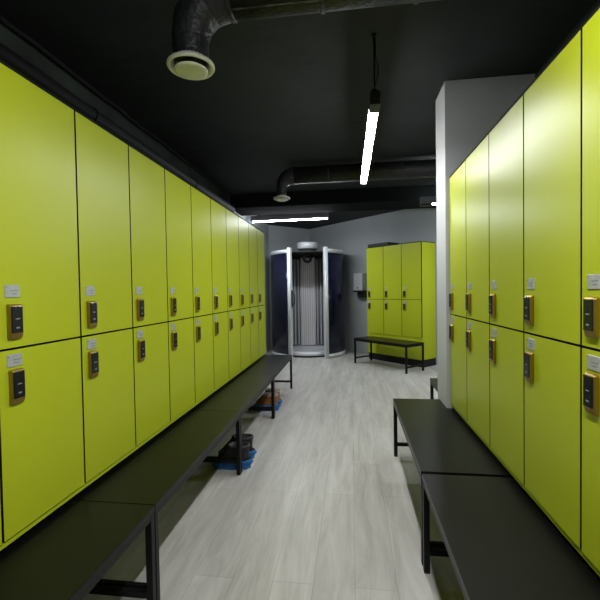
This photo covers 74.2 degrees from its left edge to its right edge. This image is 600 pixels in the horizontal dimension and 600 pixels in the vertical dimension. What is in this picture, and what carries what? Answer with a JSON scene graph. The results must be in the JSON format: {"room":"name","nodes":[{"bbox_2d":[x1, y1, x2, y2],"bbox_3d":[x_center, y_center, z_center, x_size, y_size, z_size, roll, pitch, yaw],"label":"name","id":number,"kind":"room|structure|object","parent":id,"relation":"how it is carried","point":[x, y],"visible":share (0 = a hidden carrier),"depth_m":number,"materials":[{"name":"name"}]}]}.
{"room":"changing room","nodes":[
{"label":"changing room","id":0,"kind":"room"},
{"bbox_2d":[0,22,269,354],"bbox_3d":[-1.500,-0.130,3.288,0.120,2.850,11.580,-1,1,7],"label":"wall","id":1,"kind":"structure","parent":0,"point":[10,39],"depth_m":3.13,"materials":[{"name":"black paint"}]},
{"bbox_2d":[0,42,234,211],"bbox_3d":[-1.572,-1.272,1.936,0.114,0.110,8.300,-1,1,7],"label":"pipe","id":2,"kind":"object","parent":1,"relation":"attached to","point":[7,55],"visible":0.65,"depth_m":2.69,"materials":[{"name":"black"}]},
{"bbox_2d":[83,350,464,599],"bbox_3d":[1.693,1.269,3.596,6.800,0.060,13.300,-1,1,7],"label":"floor","id":3,"kind":"structure","parent":0,"point":[324,508],"depth_m":2.43,"materials":[{"name":"grey laminate"}]},
{"bbox_2d":[0,501,1,550],"bbox_3d":[-1.277,0.265,1.151,0.519,2.156,0.415,-1,1,7],"label":"locker","id":4,"kind":"object","parent":3,"relation":"on","point":[0,501],"visible":1,"depth_m":1.33,"materials":[{"name":"yellow"}]},
{"bbox_2d":[0,59,83,548],"bbox_3d":[-1.223,0.254,1.564,0.519,2.156,0.415,-1,1,7],"label":"locker","id":5,"kind":"object","parent":3,"relation":"on","point":[42,452],"visible":1,"depth_m":1.50,"materials":[{"name":"yellow"}]},
{"bbox_2d":[0,500,155,599],"bbox_3d":[-0.883,1.106,1.047,0.403,0.466,1.283,-1,1,7],"label":"bench","id":6,"kind":"object","parent":3,"relation":"on","point":[65,555],"visible":0.97,"depth_m":1.40,"materials":[{"name":"black laminate"}]},
{"bbox_2d":[74,108,134,487],"bbox_3d":[-1.170,0.243,1.977,0.519,2.156,0.415,-1,1,7],"label":"locker","id":7,"kind":"object","parent":3,"relation":"on","point":[101,156],"visible":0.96,"depth_m":1.90,"materials":[{"name":"yellow"}]},
{"bbox_2d":[128,143,169,449],"bbox_3d":[-1.116,0.233,2.390,0.519,2.156,0.415,-1,1,7],"label":"locker","id":8,"kind":"object","parent":3,"relation":"on","point":[149,327],"visible":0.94,"depth_m":2.32,"materials":[{"name":"yellow"}]},
{"bbox_2d":[70,410,240,599],"bbox_3d":[-0.718,1.073,2.323,0.403,0.466,1.283,-1,1,7],"label":"bench","id":9,"kind":"object","parent":3,"relation":"on","point":[154,472],"visible":0.68,"depth_m":2.04,"materials":[{"name":"black laminate"}]},
{"bbox_2d":[164,167,194,423],"bbox_3d":[-1.062,0.222,2.803,0.519,2.156,0.415,-1,1,7],"label":"locker","id":10,"kind":"object","parent":3,"relation":"on","point":[177,190],"visible":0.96,"depth_m":2.74,"materials":[{"name":"yellow"}]},
{"bbox_2d":[190,184,213,405],"bbox_3d":[-1.009,0.211,3.216,0.519,2.156,0.415,-1,1,7],"label":"locker","id":11,"kind":"object","parent":3,"relation":"on","point":[202,317],"visible":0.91,"depth_m":3.15,"materials":[{"name":"yellow"}]},
{"bbox_2d":[210,197,228,391],"bbox_3d":[-0.956,0.201,3.628,0.519,2.156,0.415,-1,1,7],"label":"locker","id":12,"kind":"object","parent":3,"relation":"on","point":[217,210],"visible":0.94,"depth_m":3.57,"materials":[{"name":"yellow"}]},
{"bbox_2d":[190,374,274,472],"bbox_3d":[-0.553,1.040,3.598,0.403,0.466,1.283,-1,1,7],"label":"bench","id":13,"kind":"object","parent":3,"relation":"on","point":[239,393],"visible":0.57,"depth_m":3.44,"materials":[{"name":"black laminate"}]},
{"bbox_2d":[212,441,252,469],"bbox_3d":[-0.521,1.196,3.051,0.324,0.179,0.136,-1,1,4],"label":"boot","id":14,"kind":"object","parent":3,"relation":"on","point":[230,450],"visible":0.68,"depth_m":3.01,"materials":[{"name":"black leather"}]},
{"bbox_2d":[226,208,240,379],"bbox_3d":[-0.902,0.190,4.041,0.519,2.156,0.415,-1,1,7],"label":"locker","id":15,"kind":"object","parent":3,"relation":"on","point":[232,243],"visible":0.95,"depth_m":3.98,"materials":[{"name":"yellow"}]},
{"bbox_2d":[218,433,256,458],"bbox_3d":[-0.513,1.192,3.225,0.324,0.179,0.136,-1,1,6],"label":"boot","id":16,"kind":"object","parent":3,"relation":"on","point":[246,437],"visible":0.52,"depth_m":3.20,"materials":[{"name":"black leather"}]},
{"bbox_2d":[238,216,250,371],"bbox_3d":[-0.848,0.179,4.454,0.519,2.156,0.415,-1,1,7],"label":"locker","id":17,"kind":"object","parent":3,"relation":"on","point":[243,239],"visible":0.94,"depth_m":4.40,"materials":[{"name":"yellow"}]},
{"bbox_2d":[248,222,258,364],"bbox_3d":[-0.795,0.169,4.867,0.519,2.156,0.415,-1,1,7],"label":"locker","id":18,"kind":"object","parent":3,"relation":"on","point":[252,230],"visible":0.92,"depth_m":4.82,"materials":[{"name":"yellow"}]},
{"bbox_2d":[257,228,265,357],"bbox_3d":[-0.741,0.158,5.280,0.519,2.156,0.415,-1,1,7],"label":"locker","id":19,"kind":"object","parent":3,"relation":"on","point":[260,234],"visible":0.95,"depth_m":5.22,"materials":[{"name":"yellow"}]},
{"bbox_2d":[239,355,291,408],"bbox_3d":[-0.387,1.007,4.873,0.403,0.466,1.283,-1,1,7],"label":"bench","id":20,"kind":"object","parent":3,"relation":"on","point":[266,364],"visible":0.55,"depth_m":4.78,"materials":[{"name":"black laminate"}]},
{"bbox_2d":[253,392,280,410],"bbox_3d":[-0.382,1.155,4.509,0.324,0.189,0.136,-1,1,4],"label":"boot","id":21,"kind":"object","parent":3,"relation":"on","point":[265,400],"visible":0.7,"depth_m":4.47,"materials":[{"name":"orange leather"}]},
{"bbox_2d":[256,388,282,404],"bbox_3d":[-0.369,1.150,4.688,0.324,0.189,0.136,-1,1,6],"label":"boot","id":22,"kind":"object","parent":3,"relation":"on","point":[277,390],"visible":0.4,"depth_m":4.67,"materials":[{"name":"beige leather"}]},
{"bbox_2d":[270,242,345,358],"bbox_3d":[0.171,-0.041,8.528,1.570,2.370,1.494,-1,1,1],"label":"booth","id":23,"kind":"object","parent":3,"relation":"on","point":[308,312],"visible":1,"depth_m":8.10,"materials":[{"name":"plastic"}]},
{"bbox_2d":[366,246,385,360],"bbox_3d":[1.585,0.065,7.670,0.429,2.156,0.416,-2,2,-37],"label":"locker","id":24,"kind":"object","parent":3,"relation":"on","point":[375,282],"visible":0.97,"depth_m":7.54,"materials":[{"name":"yellow"}]},
{"bbox_2d":[368,242,398,247],"bbox_3d":[1.585,-1.042,7.579,0.312,0.062,0.512,-2,2,-37],"label":"flat box","id":25,"kind":"object","parent":24,"relation":"on","point":[384,243],"visible":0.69,"depth_m":7.43,"materials":[{"name":"black"}]},
{"bbox_2d":[368,243,393,247],"bbox_3d":[1.585,-1.034,7.579,0.300,0.045,0.500,-2,2,-37],"label":"tray","id":26,"kind":"object","parent":25,"relation":"on","point":[377,244],"depth_m":7.46,"materials":[{"name":"black"}]},
{"bbox_2d":[354,336,423,373],"bbox_3d":[1.520,0.929,6.917,0.438,0.466,1.233,-2,2,-34],"label":"bench","id":27,"kind":"object","parent":3,"relation":"on","point":[405,344],"visible":1,"depth_m":6.67,"materials":[{"name":"black laminate"}]},
{"bbox_2d":[383,244,403,363],"bbox_3d":[1.837,0.069,7.339,0.429,2.156,0.415,-2,2,-37],"label":"locker","id":28,"kind":"object","parent":3,"relation":"on","point":[392,265],"visible":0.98,"depth_m":7.21,"materials":[{"name":"yellow"}]},
{"bbox_2d":[401,241,435,366],"bbox_3d":[2.090,0.073,7.009,0.429,2.156,0.415,-2,2,-37],"label":"locker","id":29,"kind":"object","parent":3,"relation":"on","point":[417,258],"visible":1,"depth_m":6.87,"materials":[{"name":"yellow metal"}]},
{"bbox_2d":[430,378,437,398],"bbox_3d":[1.879,1.002,3.638,1.248,0.466,0.418,-1,1,7],"label":"bench","id":30,"kind":"object","parent":3,"relation":"on","point":[433,381],"visible":0.14,"depth_m":3.89,"materials":[{"name":"black metal"}]},
{"bbox_2d":[393,398,513,565],"bbox_3d":[0.895,1.043,2.543,0.447,0.466,1.303,-1,1,7],"label":"bench","id":31,"kind":"object","parent":3,"relation":"on","point":[440,441],"visible":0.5,"depth_m":2.27,"materials":[{"name":"black laminate"}]},
{"bbox_2d":[449,158,469,423],"bbox_3d":[1.309,0.189,2.661,0.519,2.156,0.415,-1,1,7],"label":"locker","id":32,"kind":"object","parent":3,"relation":"on","point":[457,180],"visible":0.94,"depth_m":2.66,"materials":[{"name":"yellow"}]},
{"bbox_2d":[465,132,491,450],"bbox_3d":[1.256,0.199,2.248,0.519,2.156,0.415,-1,1,7],"label":"locker","id":33,"kind":"object","parent":3,"relation":"on","point":[477,161],"visible":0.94,"depth_m":2.24,"materials":[{"name":"yellow"}]},
{"bbox_2d":[489,92,528,490],"bbox_3d":[1.202,0.210,1.835,0.519,2.156,0.415,-1,1,7],"label":"locker","id":34,"kind":"object","parent":3,"relation":"on","point":[506,137],"visible":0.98,"depth_m":1.82,"materials":[{"name":"yellow"}]},
{"bbox_2d":[422,474,599,599],"bbox_3d":[0.724,1.077,1.228,0.447,0.466,1.303,-1,1,7],"label":"bench","id":35,"kind":"object","parent":3,"relation":"on","point":[500,544],"visible":0.94,"depth_m":1.38,"materials":[{"name":"black laminate"}]},
{"bbox_2d":[524,25,586,556],"bbox_3d":[1.149,0.220,1.422,0.519,2.156,0.415,-1,1,7],"label":"locker","id":36,"kind":"object","parent":3,"relation":"on","point":[553,346],"visible":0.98,"depth_m":1.40,"materials":[{"name":"yellow"}]},
{"bbox_2d":[582,4,599,576],"bbox_3d":[1.095,0.231,1.010,0.519,2.156,0.415,-1,1,7],"label":"locker","id":37,"kind":"object","parent":3,"relation":"on","point":[590,26],"visible":1,"depth_m":1.19,"materials":[{"name":"yellow"}]},
{"bbox_2d":[268,225,309,349],"bbox_3d":[-0.257,-0.296,9.440,1.209,2.850,0.120,-2,2,-38],"label":"wall","id":38,"kind":"structure","parent":0,"point":[280,237],"depth_m":9.22,"materials":[{"name":"grey paint"}]},
{"bbox_2d":[0,0,596,228],"bbox_3d":[1.648,-1.660,3.526,6.800,0.100,13.300,-1,1,7],"label":"ceiling","id":39,"kind":"structure","parent":0,"point":[282,93],"depth_m":2.70,"materials":[{"name":"black paint"}]},
{"bbox_2d":[0,14,229,195],"bbox_3d":[-1.603,-1.492,1.965,0.042,0.045,8.161,-1,1,7],"label":"cable","id":40,"kind":"object","parent":39,"relation":"attached to","point":[3,20],"visible":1,"depth_m":2.79,"materials":[{"name":"black plastic"}]},
{"bbox_2d":[251,212,328,223],"bbox_3d":[-0.194,-1.528,7.035,1.400,0.272,0.062,-1,1,10],"label":"lamp","id":41,"kind":"object","parent":39,"relation":"hanging from","point":[307,216],"visible":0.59,"depth_m":7.01,"materials":[{"name":"grey plastic"}]},
{"bbox_2d":[252,218,326,222],"bbox_3d":[-0.187,-1.415,7.037,1.347,0.013,0.058,-1,1,10],"label":"diffuser","id":42,"kind":"object","parent":41,"relation":"attached to","point":[263,219],"depth_m":7.03,"materials":[{"name":"white plastic"}]},
{"bbox_2d":[166,0,437,79],"bbox_3d":[0.434,-1.317,1.738,2.135,0.468,0.238,-1,1,7],"label":"air duct","id":43,"kind":"object","parent":39,"relation":"hanging from","point":[194,24],"visible":1,"depth_m":1.79,"materials":[{"name":"black metal"}]},
{"bbox_2d":[273,159,435,201],"bbox_3d":[2.105,-1.430,4.451,4.898,0.418,0.212,-1,1,7],"label":"air duct","id":44,"kind":"object","parent":39,"relation":"hanging from","point":[410,169],"visible":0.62,"depth_m":4.57,"materials":[{"name":"black metal"}]},
{"bbox_2d":[360,33,380,184],"bbox_3d":[0.538,-1.367,3.161,0.063,0.432,1.775,-1,1,7],"label":"lamp","id":45,"kind":"object","parent":39,"relation":"hanging from","point":[375,95],"visible":1,"depth_m":2.58,"materials":[{"name":"black"}]},
{"bbox_2d":[361,113,377,182],"bbox_3d":[0.547,-1.175,3.216,0.058,0.012,1.632,-1,1,7],"label":"diffuser","id":46,"kind":"object","parent":45,"relation":"attached to","point":[372,117],"depth_m":2.95,"materials":[{"name":"white plastic"}]},
{"bbox_2d":[420,196,435,206],"bbox_3d":[2.529,-1.476,5.283,1.800,0.378,0.062,-1,1,7],"label":"lamp","id":47,"kind":"object","parent":39,"relation":"hanging from","point":[428,200],"visible":0.25,"depth_m":5.36,"materials":[{"name":"grey"}]},
{"bbox_2d":[310,208,437,364],"bbox_3d":[2.465,-0.279,6.974,0.120,2.850,7.114,-2,2,-37],"label":"wall","id":48,"kind":"structure","parent":0,"point":[353,237],"depth_m":8.37,"materials":[{"name":"grey paint"}]},
{"bbox_2d":[230,185,435,215],"bbox_3d":[1.854,-1.569,6.074,5.850,0.210,0.640,-1,1,7],"label":"beam","id":49,"kind":"structure","parent":48,"relation":"attached to","point":[403,197],"depth_m":6.00,"materials":[{"name":"black paint"}]},
{"bbox_2d":[353,273,366,296],"bbox_3d":[1.266,-0.307,8.271,0.203,0.500,0.266,-2,2,-37],"label":"dispenser","id":50,"kind":"object","parent":48,"relation":"attached to","point":[359,279],"visible":0.88,"depth_m":8.19,"materials":[{"name":"plastic"}]},
{"bbox_2d":[436,74,534,407],"bbox_3d":[2.731,-0.185,2.844,3.313,2.850,0.310,-1,1,7],"label":"wall","id":51,"kind":"structure","parent":0,"point":[467,110],"depth_m":2.87,"materials":[{"name":"paint"}]},
{"bbox_2d":[535,0,599,77],"bbox_3d":[1.374,-0.097,0.031,0.120,2.850,5.620,-1,1,7],"label":"wall","id":52,"kind":"structure","parent":0,"point":[597,3],"depth_m":2.35,"materials":[{"name":"black paint"}]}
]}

